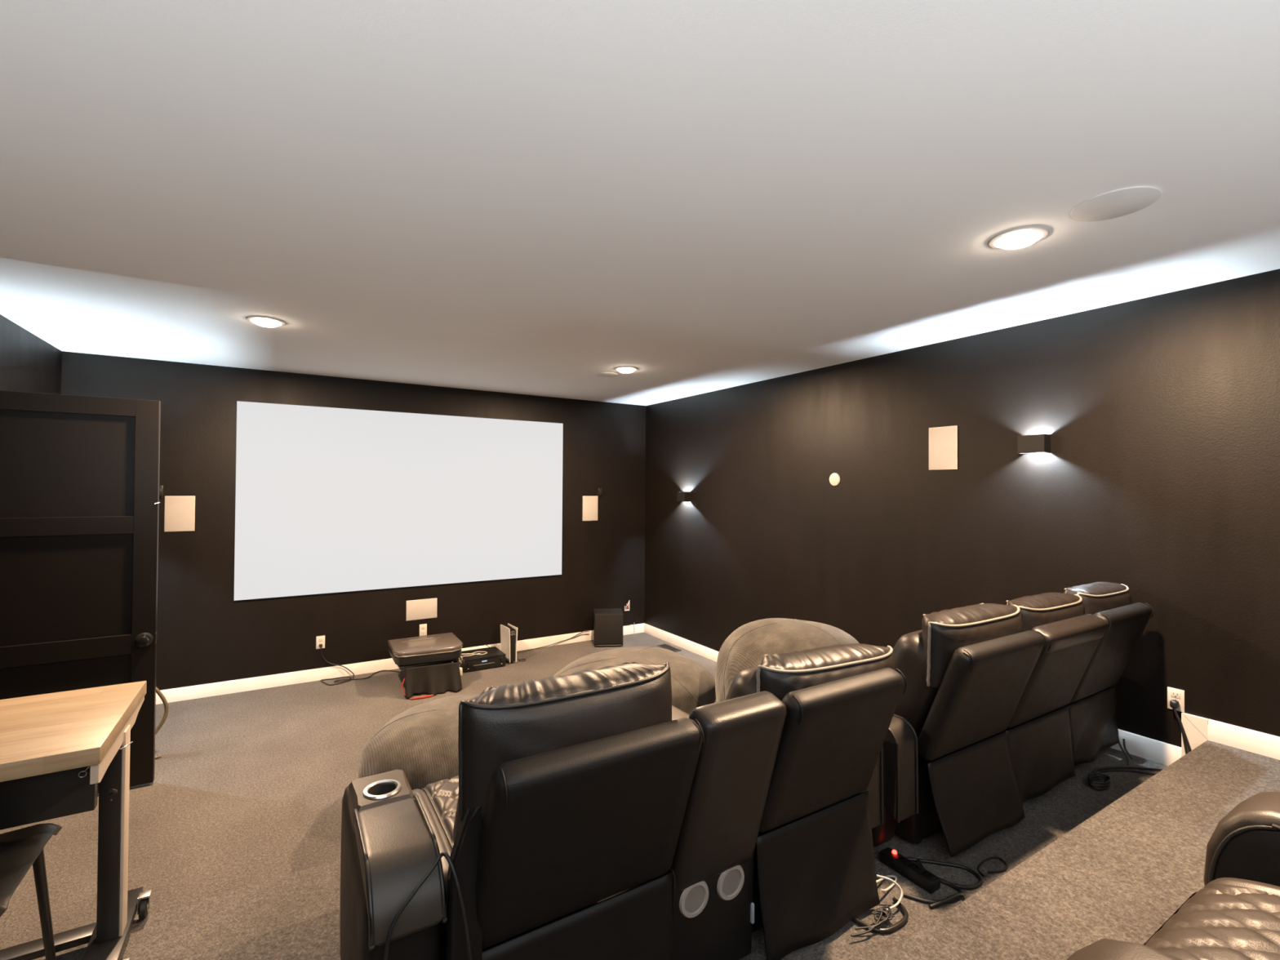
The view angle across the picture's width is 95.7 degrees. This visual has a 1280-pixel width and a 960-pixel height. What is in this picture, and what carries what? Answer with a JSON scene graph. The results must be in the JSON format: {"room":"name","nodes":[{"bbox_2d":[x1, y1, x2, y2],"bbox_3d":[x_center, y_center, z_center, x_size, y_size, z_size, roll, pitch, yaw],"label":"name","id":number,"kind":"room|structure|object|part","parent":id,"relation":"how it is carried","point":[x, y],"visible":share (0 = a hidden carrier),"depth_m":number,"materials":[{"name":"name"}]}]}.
{"room":"home theater","nodes":[
{"label":"home theater","id":0,"kind":"room"},
{"bbox_2d":[0,314,62,394],"bbox_3d":[-1.938,0.362,0.626,0.100,2.489,7.503,1,-1,-32],"label":"wall","id":1,"kind":"structure","parent":0,"point":[28,362],"depth_m":3.33,"materials":[{"name":"paint"}]},
{"bbox_2d":[0,390,160,793],"bbox_3d":[-2.822,0.572,2.842,0.721,1.980,0.157,1,-1,-32],"label":"door","id":2,"kind":"structure","parent":1,"relation":"in","point":[79,475],"depth_m":2.87,"materials":[{"name":"black paint"}]},
{"bbox_3d":[-2.828,1.156,2.834,0.517,0.542,0.007,1,-1,-32],"label":"panel","id":3,"kind":"part","parent":2,"relation":"part of","materials":[{"name":"black paint"}]},
{"bbox_3d":[-2.823,0.529,2.841,0.517,0.517,0.007,1,-1,-32],"label":"panel","id":4,"kind":"part","parent":2,"relation":"part of","materials":[{"name":"black paint"}]},
{"bbox_3d":[-2.819,-0.073,2.848,0.517,0.513,0.007,1,-1,-32],"label":"panel","id":5,"kind":"part","parent":2,"relation":"part of","materials":[{"name":"black paint"}]},
{"bbox_3d":[-2.539,0.823,2.958,0.062,0.062,0.061,1,-1,-32],"label":"knob","id":6,"kind":"part","parent":2,"relation":"part of","materials":[{"name":"black plastic"}]},
{"bbox_2d":[61,351,645,690],"bbox_3d":[-1.929,0.414,5.095,4.801,2.489,0.100,1,-1,-32],"label":"wall","id":7,"kind":"structure","parent":0,"point":[205,636],"depth_m":4.68,"materials":[{"name":"paint"}]},
{"bbox_2d":[159,485,163,499],"bbox_3d":[-3.407,0.088,4.116,0.027,0.099,0.021,1,-1,-32],"label":"bracket","id":8,"kind":"object","parent":7,"relation":"attached to","point":[161,487],"visible":0.67,"depth_m":4.12,"materials":[{"name":"black plastic"}]},
{"bbox_2d":[164,495,195,531],"bbox_3d":[-3.318,0.242,4.178,0.172,0.255,0.008,1,-1,-32],"label":"wall speaker","id":9,"kind":"object","parent":7,"relation":"attached to","point":[180,511],"visible":1,"depth_m":4.17,"materials":[{"name":"white plastic"}]},
{"bbox_2d":[315,635,324,648],"bbox_3d":[-2.557,1.299,4.638,0.062,0.100,0.008,1,-1,-32],"label":"wall outlet","id":10,"kind":"object","parent":7,"relation":"attached to","point":[319,639],"visible":1,"depth_m":4.63,"materials":[{"name":"white plastic"}]},
{"bbox_2d":[234,400,563,600],"bbox_3d":[-1.903,0.171,5.042,2.656,1.494,0.019,1,-1,-32],"label":"projection screen","id":11,"kind":"object","parent":7,"relation":"attached to","point":[328,500],"visible":1,"depth_m":4.90,"materials":[{"name":"white fabric"}]},
{"bbox_2d":[155,622,644,704],"bbox_3d":[-1.907,1.562,5.033,4.601,0.093,0.014,1,-1,-32],"label":"baseboard","id":12,"kind":"structure","parent":7,"relation":"attached to","point":[191,692],"depth_m":4.60,"materials":[{"name":"white paint"}]},
{"bbox_2d":[405,598,436,620],"bbox_3d":[-1.899,1.126,5.044,0.255,0.172,0.008,1,-1,-32],"label":"wall speaker","id":13,"kind":"object","parent":7,"relation":"attached to","point":[420,609],"visible":1,"depth_m":5.04,"materials":[{"name":"white plastic"}]},
{"bbox_2d":[419,623,426,635],"bbox_3d":[-1.890,1.307,5.049,0.062,0.100,0.008,1,-1,-32],"label":"wall outlet","id":14,"kind":"object","parent":7,"relation":"attached to","point":[423,628],"visible":1,"depth_m":5.05,"materials":[{"name":"white plastic"}]},
{"bbox_2d":[582,496,597,520],"bbox_3d":[-0.507,0.288,5.907,0.171,0.252,0.008,1,-1,-32],"label":"wall speaker","id":15,"kind":"object","parent":7,"relation":"attached to","point":[589,504],"visible":1,"depth_m":5.90,"materials":[{"name":"white plastic"}]},
{"bbox_2d":[598,488,602,497],"bbox_3d":[-0.405,0.132,5.963,0.048,0.097,0.021,1,-1,-32],"label":"bracket","id":16,"kind":"object","parent":7,"relation":"attached to","point":[600,490],"visible":1,"depth_m":5.96,"materials":[{"name":"black plastic"}]},
{"bbox_2d":[624,600,629,610],"bbox_3d":[-0.133,1.329,6.122,0.061,0.111,0.023,1,-1,-32],"label":"power outlet","id":17,"kind":"object","parent":7,"relation":"attached to","point":[627,606],"visible":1,"depth_m":6.12,"materials":[{"name":"white plastic"}]},
{"bbox_2d":[0,0,1279,405],"bbox_3d":[0.072,-0.904,1.873,4.801,0.100,7.703,1,-1,-32],"label":"ceiling","id":18,"kind":"structure","parent":0,"point":[537,197],"depth_m":1.62,"materials":[{"name":"white paint"}]},
{"bbox_2d":[245,315,285,327],"bbox_3d":[-2.003,-0.839,3.105,0.180,0.029,0.180,1,-1,-32],"label":"recessed light","id":19,"kind":"object","parent":18,"relation":"in","point":[267,322],"visible":1,"depth_m":3.07,"materials":[{"name":"white glass"}]},
{"bbox_2d":[595,372,617,377],"bbox_3d":[-0.258,-0.822,4.527,0.170,0.005,0.170,1,-1,-32],"label":"ceiling speaker","id":20,"kind":"object","parent":18,"relation":"attached to","point":[601,374],"visible":1,"depth_m":4.50},
{"bbox_2d":[613,366,638,373],"bbox_3d":[-0.102,-0.812,4.307,0.180,0.029,0.180,1,-1,-32],"label":"recessed light","id":21,"kind":"object","parent":18,"relation":"in","point":[621,369],"visible":1,"depth_m":4.27,"materials":[{"name":"white plastic"}]},
{"bbox_2d":[987,226,1049,249],"bbox_3d":[1.315,-0.828,2.015,0.180,0.029,0.180,1,-1,-32],"label":"recessed light","id":22,"kind":"object","parent":18,"relation":"in","point":[1023,237],"visible":1,"depth_m":1.98,"materials":[{"name":"white plastic"}]},
{"bbox_2d":[1070,186,1161,221],"bbox_3d":[1.452,-0.843,1.775,0.216,0.005,0.216,1,-1,-32],"label":"ceiling speaker","id":23,"kind":"object","parent":18,"relation":"attached to","point":[1119,202],"visible":1,"depth_m":1.76},
{"bbox_2d":[0,632,1279,959],"bbox_3d":[0.030,1.387,1.889,4.801,0.636,7.603,1,-1,-32],"label":"floor","id":24,"kind":"structure","parent":0,"point":[235,837],"depth_m":2.09,"materials":[{"name":"grey carpet"}]},
{"bbox_2d":[0,822,62,959],"bbox_3d":[-1.696,1.022,1.316,0.447,0.729,0.510,1,-1,-32],"label":"desk chair","id":25,"kind":"object","parent":24,"relation":"on","point":[20,849],"visible":1,"depth_m":1.53,"materials":[{"name":"black plastic"}]},
{"bbox_3d":[-1.643,1.186,1.596,0.025,0.407,0.092,1,-1,-17],"label":"leg","id":26,"kind":"part","parent":25,"relation":"part of","materials":[{"name":"black metal"}]},
{"bbox_2d":[0,680,151,959],"bbox_3d":[-1.869,1.030,1.505,0.890,0.712,0.585,1,-1,-32],"label":"desk","id":27,"kind":"object","parent":24,"relation":"on","point":[56,748],"visible":1,"depth_m":1.65,"materials":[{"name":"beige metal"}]},
{"bbox_3d":[-1.914,1.345,1.554,0.671,0.022,0.060,1,-1,-32],"label":"rail","id":28,"kind":"part","parent":27,"relation":"part of","materials":[{"name":"black metal"}]},
{"bbox_3d":[-1.559,1.030,1.710,0.049,0.612,0.070,1,-1,-32],"label":"leg","id":29,"kind":"part","parent":27,"relation":"part of","materials":[{"name":"black metal"}]},
{"bbox_3d":[-1.534,1.039,1.725,0.008,0.594,0.062,1,-1,-32],"label":"leg","id":30,"kind":"part","parent":27,"relation":"part of","materials":[{"name":"beige metal"}]},
{"bbox_2d":[155,686,168,758],"bbox_3d":[-2.783,1.356,3.258,0.191,0.447,0.195,1,-1,-32],"label":"hose","id":31,"kind":"object","parent":24,"relation":"on","point":[158,692],"visible":0.31,"depth_m":3.33,"materials":[{"name":"black rubber"}]},
{"bbox_2d":[319,644,400,685],"bbox_3d":[-2.241,1.458,4.696,0.657,0.292,0.262,1,-1,-19],"label":"power cable","id":32,"kind":"object","parent":24,"relation":"on","point":[340,682],"visible":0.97,"depth_m":4.64,"materials":[{"name":"black rubber"}]},
{"bbox_2d":[358,693,479,790],"bbox_3d":[-0.923,1.362,2.888,0.877,0.453,0.872,1,-1,-32],"label":"bean bag","id":33,"kind":"object","parent":24,"relation":"on","point":[421,740],"visible":0.37,"depth_m":2.60,"materials":[{"name":"beige fabric"}]},
{"bbox_2d":[397,657,462,699],"bbox_3d":[-1.657,1.494,4.502,0.443,0.223,0.528,1,-1,-32],"label":"stand","id":34,"kind":"object","parent":24,"relation":"on","point":[433,678],"visible":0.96,"depth_m":4.33,"materials":[{"name":"black fabric"}]},
{"bbox_2d":[387,632,462,666],"bbox_3d":[-1.673,1.328,4.540,0.511,0.108,0.468,1,-1,-32],"label":"projector","id":35,"kind":"object","parent":34,"relation":"on","point":[446,646],"visible":1,"depth_m":4.41,"materials":[{"name":"black plastic"}]},
{"bbox_3d":[-1.673,1.288,4.540,0.511,0.027,0.468,1,-1,-32],"label":"plate","id":36,"kind":"part","parent":35,"relation":"part of","materials":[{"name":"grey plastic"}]},
{"bbox_2d":[458,644,506,671],"bbox_3d":[-1.385,1.542,5.036,0.355,0.140,0.305,1,-1,-32],"label":"receiver","id":37,"kind":"object","parent":24,"relation":"on","point":[495,657],"visible":0.94,"depth_m":4.95,"materials":[{"name":"black plastic"}]},
{"bbox_2d":[458,651,487,665],"bbox_3d":[-1.464,1.472,4.918,0.165,0.103,0.355,0,-1,25],"label":"cable","id":38,"kind":"object","parent":37,"relation":"on","point":[476,651],"visible":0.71,"depth_m":4.95,"materials":[{"name":"white plastic"}]},
{"bbox_3d":[-1.315,1.553,4.923,0.355,0.100,0.013,1,-1,-32],"label":"panel","id":39,"kind":"part","parent":37,"relation":"part of","materials":[{"name":"black plastic"}]},
{"bbox_2d":[500,623,517,662],"bbox_3d":[-1.177,1.459,5.189,0.096,0.312,0.250,1,-1,-32],"label":"game console","id":40,"kind":"object","parent":24,"relation":"on","point":[508,633],"visible":0.91,"depth_m":5.11,"materials":[{"name":"white plastic"}]},
{"bbox_2d":[516,629,589,653],"bbox_3d":[-0.870,1.567,5.623,0.872,0.110,0.070,1,-1,-40],"label":"wire","id":41,"kind":"object","parent":24,"relation":"on","point":[587,629],"visible":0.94,"depth_m":5.70,"materials":[{"name":"black rubber"}]},
{"bbox_2d":[593,608,622,646],"bbox_3d":[-0.316,1.467,5.763,0.280,0.322,0.264,0,-1,-6],"label":"subwoofer","id":42,"kind":"object","parent":24,"relation":"on","point":[607,623],"visible":1,"depth_m":5.64,"materials":[{"name":"black plastic"}]},
{"bbox_2d":[340,643,908,959],"bbox_3d":[0.018,0.826,1.610,1.491,0.800,0.786,1,-1,-32],"label":"loveseat","id":43,"kind":"object","parent":24,"relation":"on","point":[586,815],"visible":0.99,"depth_m":1.26,"materials":[{"name":"black leather"}]},
{"bbox_3d":[-0.599,0.746,1.339,0.123,0.075,0.151,1,-1,-32],"label":"cup plate","id":44,"kind":"part","parent":43,"relation":"part of","materials":[{"name":"brown leather"}]},
{"bbox_3d":[-0.560,0.975,1.268,0.153,0.428,0.510,1,-1,-32],"label":"arm","id":45,"kind":"part","parent":43,"relation":"part of"},
{"bbox_3d":[-0.484,0.763,1.150,0.125,0.119,0.307,1,-1,-32],"label":"armrest","id":46,"kind":"part","parent":43,"relation":"part of","materials":[{"name":"brown leather"}]},
{"bbox_2d":[383,851,472,959],"bbox_3d":[-0.375,0.902,1.033,0.162,0.441,0.055,1,-1,-14],"label":"cable","id":47,"kind":"object","parent":43,"relation":"on","point":[441,855],"visible":1,"depth_m":1.03,"materials":[{"name":"black rubber"}]},
{"bbox_2d":[412,775,458,936],"bbox_3d":[-0.344,0.899,1.531,0.500,0.159,0.500,1,-1,-32],"label":"seat cushion","id":48,"kind":"object","parent":43,"relation":"on","point":[439,799],"depth_m":1.46,"materials":[{"name":"brown leather"}]},
{"bbox_2d":[453,796,460,841],"bbox_3d":[-0.178,0.693,1.310,0.439,0.355,0.291,1,-1,-32],"label":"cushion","id":49,"kind":"object","parent":43,"relation":"on","point":[457,821],"depth_m":1.24,"materials":[{"name":"black leather"}]},
{"bbox_3d":[0.044,0.749,1.648,0.240,0.123,0.349,1,-1,-32],"label":"console armrest","id":50,"kind":"part","parent":43,"relation":"part of","materials":[{"name":"brown leather"}]},
{"bbox_3d":[0.168,1.060,1.435,0.252,0.293,0.060,1,-1,-32],"label":"console panel","id":51,"kind":"part","parent":43,"relation":"part of","materials":[{"name":"black leather"}]},
{"bbox_2d":[725,666,757,700],"bbox_3d":[0.429,0.703,1.684,0.416,0.354,0.290,1,-1,-32],"label":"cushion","id":52,"kind":"object","parent":43,"relation":"on","point":[745,682],"depth_m":1.57,"materials":[{"name":"black leather"}]},
{"bbox_2d":[750,902,754,924],"bbox_3d":[0.281,1.102,1.482,0.008,0.050,0.027,1,-1,-32],"label":"tag","id":53,"kind":"object","parent":43,"relation":"attached to","point":[752,910],"visible":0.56,"depth_m":1.47,"materials":[{"name":"grey plastic"}]},
{"bbox_3d":[0.647,0.933,1.881,0.104,0.288,0.246,1,-1,-32],"label":"armrest","id":54,"kind":"part","parent":43,"relation":"part of","materials":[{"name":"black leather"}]},
{"bbox_3d":[0.673,1.224,1.620,0.191,0.013,0.098,1,-1,-18],"label":"mechanism rail","id":55,"kind":"part","parent":43,"relation":"part of","materials":[{"name":"black metal"}]},
{"bbox_2d":[553,646,715,714],"bbox_3d":[-0.082,1.388,3.853,1.164,0.436,1.026,1,-1,-32],"label":"bean bag","id":56,"kind":"object","parent":24,"relation":"on","point":[693,686],"visible":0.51,"depth_m":3.74,"materials":[{"name":"beige fabric"}]},
{"bbox_2d":[657,644,681,652],"bbox_3d":[0.282,1.627,5.616,0.103,0.005,0.266,1,-1,-32],"label":"floor vent","id":57,"kind":"object","parent":24,"relation":"in","point":[663,646],"visible":0.86,"depth_m":5.62,"materials":[{"name":"black metal"}]},
{"bbox_2d":[715,617,858,702],"bbox_3d":[0.896,1.222,3.430,0.992,0.771,0.874,1,-1,-32],"label":"bean bag","id":58,"kind":"object","parent":24,"relation":"on","point":[745,647],"visible":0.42,"depth_m":3.27,"materials":[{"name":"beige fabric"}]},
{"bbox_2d":[850,905,893,937],"bbox_3d":[0.636,1.206,1.582,0.171,0.020,0.038,1,-1,-32],"label":"wires","id":59,"kind":"object","parent":24,"relation":"on","point":[884,916],"visible":1,"depth_m":1.59,"materials":[{"name":"grey plastic"}]},
{"bbox_3d":[0.644,1.206,1.587,0.132,0.020,0.034,1,-1,-32],"label":"cord","id":60,"kind":"part","parent":59,"relation":"part of","materials":[{"name":"grey plastic"}]},
{"bbox_3d":[0.657,1.206,1.595,0.101,0.020,0.033,1,-1,-32],"label":"cord","id":61,"kind":"part","parent":59,"relation":"part of","materials":[{"name":"grey plastic"}]},
{"bbox_3d":[0.668,1.206,1.606,0.071,0.020,0.026,1,-1,-32],"label":"cord","id":62,"kind":"part","parent":59,"relation":"part of","materials":[{"name":"grey plastic"}]},
{"bbox_3d":[0.678,1.206,1.608,0.072,0.020,0.038,1,-1,-32],"label":"cord","id":63,"kind":"part","parent":59,"relation":"part of","materials":[{"name":"black rubber"}]},
{"bbox_2d":[875,874,902,911],"bbox_3d":[0.728,1.194,1.715,0.085,0.077,0.198,0,-1,17],"label":"charging cable","id":64,"kind":"object","parent":24,"relation":"on","point":[882,877],"visible":0.93,"depth_m":1.69,"materials":[{"name":"white plastic"}]},
{"bbox_3d":[0.740,1.214,1.751,0.036,0.037,0.139,0,-1,45],"label":"cord","id":65,"kind":"part","parent":64,"relation":"part of","materials":[{"name":"white plastic"}]},
{"bbox_2d":[879,847,940,893],"bbox_3d":[0.841,1.214,1.812,0.050,0.040,0.180,1,-1,-32],"label":"power strip","id":66,"kind":"object","parent":24,"relation":"on","point":[921,877],"visible":1,"depth_m":1.79,"materials":[{"name":"black plastic"}]},
{"bbox_2d":[896,856,909,863],"bbox_3d":[0.830,1.201,1.831,0.026,0.002,0.028,1,-1,-32],"label":"socket","id":67,"kind":"object","parent":66,"relation":"attached to","point":[900,860],"depth_m":1.83,"materials":[{"name":"black plastic"}]},
{"bbox_2d":[908,863,921,871],"bbox_3d":[0.852,1.201,1.796,0.026,0.002,0.028,1,-1,-32],"label":"socket","id":68,"kind":"object","parent":66,"relation":"attached to","point":[912,867],"depth_m":1.79,"materials":[{"name":"black plastic"}]},
{"bbox_2d":[920,871,934,879],"bbox_3d":[0.874,1.200,1.760,0.026,0.002,0.028,1,-1,-32],"label":"socket","id":69,"kind":"object","parent":66,"relation":"attached to","point":[924,874],"depth_m":1.76,"materials":[{"name":"black plastic"}]},
{"bbox_2d":[903,857,982,908],"bbox_3d":[0.923,1.227,1.760,0.219,0.018,0.250,0,-1,25],"label":"power cable","id":70,"kind":"object","parent":24,"relation":"on","point":[933,903],"visible":0.9,"depth_m":1.75,"materials":[{"name":"black rubber"}]},
{"bbox_3d":[0.875,1.229,1.718,0.177,0.011,0.090,1,-1,-27],"label":"cord","id":71,"kind":"part","parent":70,"relation":"part of","materials":[{"name":"black rubber"}]},
{"bbox_3d":[0.952,1.229,1.810,0.211,0.015,0.117,0,-1,13],"label":"cord","id":72,"kind":"part","parent":70,"relation":"part of","materials":[{"name":"black rubber"}]},
{"bbox_3d":[0.896,1.226,1.689,0.129,0.017,0.038,0,-1,-7],"label":"cord","id":73,"kind":"part","parent":70,"relation":"part of","materials":[{"name":"black rubber"}]},
{"bbox_2d":[977,856,1007,876],"bbox_3d":[1.120,1.232,1.846,0.138,0.006,0.061,1,-1,-32],"label":"cable","id":74,"kind":"object","parent":24,"relation":"on","point":[991,857],"visible":1,"depth_m":1.84,"materials":[{"name":"black rubber"}]},
{"bbox_2d":[871,582,1154,857],"bbox_3d":[1.396,0.849,2.432,1.678,0.793,0.751,1,-1,-32],"label":"sofa","id":75,"kind":"object","parent":24,"relation":"on","point":[999,706],"visible":0.84,"depth_m":2.00,"materials":[{"name":"black leather"}]},
{"bbox_3d":[0.707,1.026,2.069,0.130,0.363,0.475,1,-1,-32],"label":"arm","id":76,"kind":"part","parent":75,"relation":"part of"},
{"bbox_3d":[0.781,0.933,1.952,0.102,0.293,0.266,1,-1,-32],"label":"armrest","id":77,"kind":"part","parent":75,"relation":"part of","materials":[{"name":"black leather"}]},
{"bbox_2d":[892,630,938,736],"bbox_3d":[1.086,0.709,2.094,0.473,0.359,0.296,1,-1,-32],"label":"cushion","id":78,"kind":"object","parent":75,"relation":"on","point":[919,704],"depth_m":1.92,"materials":[{"name":"black leather"}]},
{"bbox_2d":[1087,738,1133,790],"bbox_3d":[2.017,1.200,2.478,0.501,0.108,0.068,1,-1,-39],"label":"coiled cable","id":79,"kind":"object","parent":24,"relation":"on","point":[1095,777],"visible":0.98,"depth_m":2.38,"materials":[{"name":"black rubber"}]},
{"bbox_3d":[1.869,1.225,2.357,0.119,0.044,0.068,1,-1,-32],"label":"cord","id":80,"kind":"part","parent":79,"relation":"part of","materials":[{"name":"black rubber"}]},
{"bbox_3d":[2.170,1.202,2.591,0.030,0.108,0.116,0,-1,19],"label":"cord","id":81,"kind":"part","parent":79,"relation":"part of","materials":[{"name":"black rubber"}]},
{"bbox_3d":[2.201,1.215,2.616,0.013,0.074,0.053,0,-1,0],"label":"cord","id":82,"kind":"part","parent":79,"relation":"part of","materials":[{"name":"black rubber"}]},
{"bbox_2d":[1087,708,1191,780],"bbox_3d":[2.100,1.114,2.474,0.493,0.281,0.098,0,-1,-5],"label":"cable","id":83,"kind":"object","parent":24,"relation":"on","point":[1186,744],"visible":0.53,"depth_m":2.48,"materials":[{"name":"black rubber"}]},
{"bbox_2d":[1066,791,1279,959],"bbox_3d":[1.157,0.642,0.566,0.921,0.837,1.050,1,-1,-32],"label":"recliner","id":84,"kind":"object","parent":24,"relation":"on","point":[1236,914],"visible":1,"depth_m":0.99,"materials":[{"name":"brown leather"}]},
{"bbox_3d":[0.774,0.740,0.468,0.157,0.268,0.815,1,-1,-32],"label":"armrest","id":85,"kind":"part","parent":84,"relation":"part of","materials":[{"name":"brown leather"}]},
{"bbox_2d":[1143,877,1279,959],"bbox_3d":[1.076,0.786,0.680,0.555,0.186,0.760,1,-1,-32],"label":"seat cushion","id":86,"kind":"object","parent":84,"relation":"on","point":[1228,918],"depth_m":0.94,"materials":[{"name":"brown leather"}]},
{"bbox_3d":[1.409,0.749,0.859,0.172,0.268,0.815,1,-1,-32],"label":"armrest","id":87,"kind":"part","parent":84,"relation":"part of","materials":[{"name":"brown leather"}]},
{"bbox_3d":[1.408,0.840,0.859,0.178,0.395,0.778,1,-1,-32],"label":"arm","id":88,"kind":"part","parent":84,"relation":"part of"},
{"bbox_2d":[644,268,1279,747],"bbox_3d":[2.091,0.418,3.047,0.100,2.489,7.603,1,-1,-32],"label":"wall","id":89,"kind":"structure","parent":0,"point":[1159,478],"depth_m":3.08,"materials":[{"name":"paint"}]},
{"bbox_2d":[676,492,690,501],"bbox_3d":[0.421,0.161,5.603,0.069,0.092,0.125,1,-1,-32],"label":"wall sconce","id":90,"kind":"object","parent":89,"relation":"attached to","point":[681,496],"visible":1,"depth_m":5.56,"materials":[{"name":"black plastic"}]},
{"bbox_2d":[829,472,839,485],"bbox_3d":[1.379,-0.004,4.108,0.009,0.092,0.092,1,-1,-32],"label":"cover plate","id":91,"kind":"object","parent":89,"relation":"attached to","point":[834,478],"visible":1,"depth_m":4.10,"materials":[{"name":"white plastic"}]},
{"bbox_2d":[928,425,957,470],"bbox_3d":[1.796,-0.189,3.437,0.008,0.254,0.172,1,-1,-32],"label":"wall speaker","id":92,"kind":"object","parent":89,"relation":"attached to","point":[943,441],"visible":1,"depth_m":3.43,"materials":[{"name":"beige fabric"}]},
{"bbox_2d":[644,623,1279,765],"bbox_3d":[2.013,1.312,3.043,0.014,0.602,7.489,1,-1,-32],"label":"baseboard","id":93,"kind":"structure","parent":89,"relation":"attached to","point":[1198,730],"depth_m":2.49,"materials":[{"name":"white paint"}]},
{"bbox_2d":[1017,434,1050,453],"bbox_3d":[2.034,-0.185,2.991,0.069,0.092,0.125,1,-1,-32],"label":"wall sconce","id":94,"kind":"object","parent":89,"relation":"attached to","point":[1036,443],"visible":1,"depth_m":2.96,"materials":[{"name":"black plastic"}]},
{"bbox_2d":[1167,686,1184,712],"bbox_3d":[2.339,0.958,2.529,0.008,0.094,0.057,1,-1,-32],"label":"wall outlet","id":95,"kind":"object","parent":89,"relation":"attached to","point":[1178,695],"visible":0.91,"depth_m":2.52,"materials":[{"name":"white plastic"}]},
{"bbox_2d":[1169,699,1179,708],"bbox_3d":[2.321,0.974,2.516,0.033,0.034,0.028,1,-1,-32],"label":"plug","id":96,"kind":"object","parent":95,"relation":"attached to","point":[1174,704],"visible":1,"depth_m":2.51,"materials":[{"name":"black plastic"}]},
{"bbox_2d":[1170,690,1180,698],"bbox_3d":[2.337,0.937,2.528,0.003,0.027,0.032,1,-1,-32],"label":"socket","id":97,"kind":"object","parent":95,"relation":"attached to","point":[1174,694],"depth_m":2.53,"materials":[{"name":"white plastic"}]}
]}

